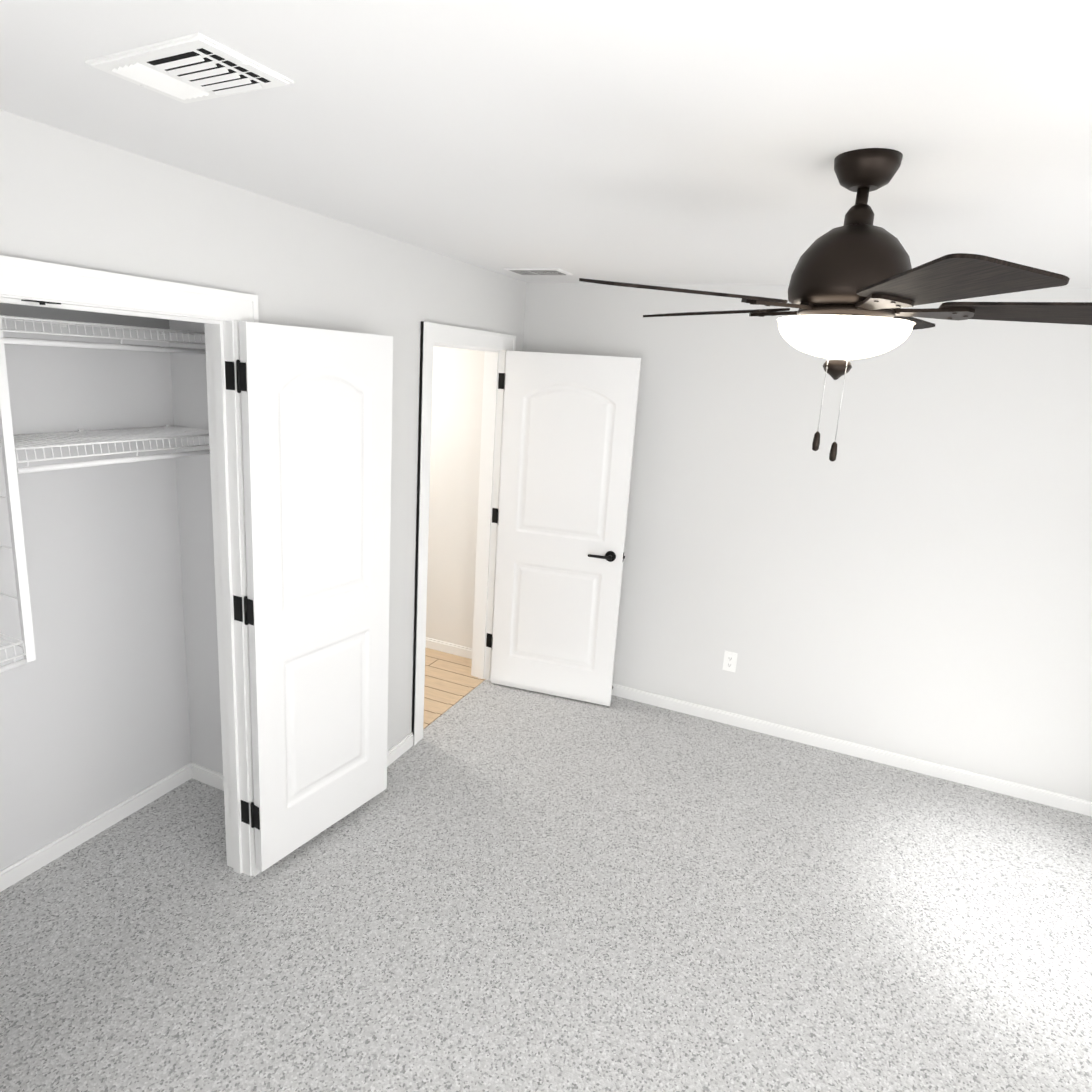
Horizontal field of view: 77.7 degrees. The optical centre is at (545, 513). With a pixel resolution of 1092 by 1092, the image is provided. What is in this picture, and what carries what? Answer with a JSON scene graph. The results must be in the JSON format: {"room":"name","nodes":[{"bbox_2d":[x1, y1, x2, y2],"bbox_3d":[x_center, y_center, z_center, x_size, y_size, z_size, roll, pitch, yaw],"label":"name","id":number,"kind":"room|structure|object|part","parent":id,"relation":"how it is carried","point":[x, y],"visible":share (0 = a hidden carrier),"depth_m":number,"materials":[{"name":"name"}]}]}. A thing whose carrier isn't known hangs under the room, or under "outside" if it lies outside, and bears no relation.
{"room":"empty bedroom","nodes":[
{"label":"empty bedroom","id":0,"kind":"room"},
{"bbox_2d":[0,303,222,870],"bbox_3d":[-1.650,0.189,2.137,0.720,2.440,1.692,9,13,22],"label":"wall","id":1,"kind":"structure","parent":0,"point":[109,696],"depth_m":2.63,"materials":[{"name":"white paint"}]},
{"bbox_2d":[0,764,191,891],"bbox_3d":[-1.956,1.320,2.428,0.013,0.073,1.589,9,13,22],"label":"baseboard","id":2,"kind":"structure","parent":1,"relation":"attached to","point":[20,869],"depth_m":2.71,"materials":[{"name":"white wood"}]},
{"bbox_2d":[0,315,209,672],"bbox_3d":[-1.731,-0.066,2.073,0.309,1.066,1.581,9,13,22],"label":"shelf unit","id":3,"kind":"object","parent":1,"relation":"attached to","point":[9,449],"visible":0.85,"depth_m":2.12,"materials":[{"name":"white metal"}]},
{"bbox_2d":[188,762,223,790],"bbox_3d":[-1.358,1.231,3.020,0.570,0.073,0.013,9,13,22],"label":"baseboard","id":4,"kind":"structure","parent":1,"relation":"attached to","point":[210,777],"depth_m":3.09,"materials":[{"name":"white wood"}]},
{"bbox_2d":[0,778,238,1064],"bbox_3d":[-1.684,1.435,2.384,0.775,0.100,1.689,9,13,22],"label":"floor","id":5,"kind":"structure","parent":0,"point":[80,922],"depth_m":2.41,"materials":[{"name":"grey carpet"}]},
{"bbox_2d":[0,110,526,750],"bbox_3d":[-1.456,0.139,2.426,0.840,2.440,4.400,9,13,22],"label":"wall","id":6,"kind":"structure","parent":0,"point":[68,198],"depth_m":2.26,"materials":[{"name":"white paint"}]},
{"bbox_2d":[21,300,60,304],"bbox_3d":[-1.271,-0.501,1.587,0.033,0.008,0.242,9,13,22],"label":"door catch","id":7,"kind":"object","parent":6,"relation":"attached to","point":[41,302],"visible":0.96,"depth_m":1.66,"materials":[{"name":"black metal"}]},
{"bbox_2d":[0,255,260,876],"bbox_3d":[-1.350,0.437,1.819,0.141,2.125,1.412,9,13,22],"label":"trim","id":8,"kind":"structure","parent":6,"relation":"attached to","point":[219,314],"depth_m":2.24,"materials":[{"name":"white wood"}]},
{"bbox_2d":[239,321,392,871],"bbox_3d":[-0.847,0.322,2.611,0.035,1.992,0.645,11,14,30],"label":"closet door","id":9,"kind":"structure","parent":6,"relation":"in","point":[317,424],"depth_m":2.54,"materials":[{"name":"white wood"}]},
{"bbox_2d":[225,360,504,829],"bbox_3d":[-0.910,0.282,2.652,0.093,1.702,3.139,9,13,22],"label":"door hinges","id":10,"kind":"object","parent":6,"relation":"in","point":[230,385],"depth_m":2.35,"materials":[{"name":"black metal"}]},
{"bbox_3d":[-1.018,0.339,2.351,0.043,1.702,0.038,9,13,22],"label":"right closet door hinges","id":11,"kind":"part","parent":10,"relation":"part of","materials":[{"name":"black metal"}]},
{"bbox_2d":[387,732,413,766],"bbox_3d":[-0.886,1.249,3.080,0.013,0.073,0.963,9,13,22],"label":"baseboard","id":12,"kind":"structure","parent":6,"relation":"attached to","point":[406,743],"depth_m":3.41,"materials":[{"name":"white wood"}]},
{"bbox_2d":[412,321,515,745],"bbox_3d":[-0.500,0.079,3.751,0.160,2.125,0.943,9,13,22],"label":"door frame","id":13,"kind":"structure","parent":6,"relation":"attached to","point":[495,347],"depth_m":3.84,"materials":[{"name":"white wood"}]},
{"bbox_2d":[491,351,640,705],"bbox_3d":[0.092,0.109,3.968,0.775,2.025,0.174,9,13,22],"label":"door leaf","id":14,"kind":"structure","parent":6,"relation":"in","point":[569,422],"depth_m":3.91,"materials":[{"name":"white wood"}]},
{"bbox_2d":[423,648,478,722],"bbox_3d":[-1.882,0.990,4.410,2.805,0.102,1.950,9,13,22],"label":"floor","id":15,"kind":"structure","parent":0,"point":[449,678],"depth_m":4.28,"materials":[{"name":"beige wood"}]},
{"bbox_2d":[423,678,484,728],"bbox_3d":[-0.552,1.116,3.965,0.030,0.006,0.763,9,13,22],"label":"threshold","id":16,"kind":"object","parent":15,"relation":"on","point":[450,704],"depth_m":3.96,"materials":[{"name":"brown wood"}]},
{"bbox_2d":[0,680,1091,1091],"bbox_3d":[0.638,1.681,1.917,3.895,0.100,4.650,9,13,22],"label":"floor carpet","id":17,"kind":"object","parent":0,"point":[498,888],"depth_m":2.40,"materials":[{"name":"grey carpet"}]},
{"bbox_2d":[0,0,1091,287],"bbox_3d":[-0.487,-0.994,1.924,6.700,0.100,4.650,9,13,22],"label":"ceiling","id":18,"kind":"structure","parent":0,"point":[660,140],"depth_m":1.36,"materials":[{"name":"white paint"}]},
{"bbox_2d":[85,33,293,102],"bbox_3d":[-0.647,-0.799,1.238,0.310,0.014,0.195,10,13,26],"label":"ceiling vent","id":19,"kind":"object","parent":18,"relation":"in","point":[194,67],"visible":0.98,"depth_m":1.21,"materials":[{"name":"white plastic"}]},
{"bbox_2d":[503,268,572,274],"bbox_3d":[-0.041,-1.246,3.505,0.310,0.009,0.195,9,13,22],"label":"ceiling vent","id":20,"kind":"object","parent":18,"relation":"in","point":[538,271],"visible":1,"depth_m":3.46,"materials":[{"name":"white plastic"}]},
{"bbox_2d":[579,148,1091,461],"bbox_3d":[0.714,-0.445,1.530,1.170,0.660,1.203,9,13,22],"label":"ceiling fan","id":21,"kind":"object","parent":18,"relation":"hanging from","point":[858,282],"visible":1,"depth_m":1.43,"materials":[{"name":"brown metal"}]},
{"bbox_3d":[0.676,-0.396,1.554,0.292,0.086,0.292,9,13,22],"label":"lamp shade","id":22,"kind":"part","parent":21,"relation":"part of","materials":[{"name":"white glass"}]},
{"bbox_2d":[426,282,1091,800],"bbox_3d":[0.291,-0.109,4.111,6.700,2.440,0.120,9,13,22],"label":"wall","id":23,"kind":"structure","parent":0,"point":[907,570],"depth_m":3.53,"materials":[{"name":"white paint"}]},
{"bbox_2d":[425,637,471,658],"bbox_3d":[-1.514,0.802,4.994,2.480,0.073,0.040,9,13,22],"label":"baseboard","id":24,"kind":"structure","parent":23,"relation":"attached to","point":[434,644],"depth_m":4.65,"materials":[{"name":"white wood"}]},
{"bbox_2d":[722,651,737,671],"bbox_3d":[1.052,0.849,3.878,0.072,0.116,0.009,9,13,22],"label":"electrical outlet plate","id":25,"kind":"object","parent":23,"relation":"attached to","point":[730,661],"visible":1,"depth_m":3.88,"materials":[{"name":"white plastic"}]},
{"bbox_2d":[612,683,1091,816],"bbox_3d":[1.361,1.238,3.795,3.570,0.073,0.040,9,13,22],"label":"baseboard","id":26,"kind":"structure","parent":23,"relation":"attached to","point":[1046,797],"depth_m":3.65,"materials":[{"name":"white wood"}]}
]}

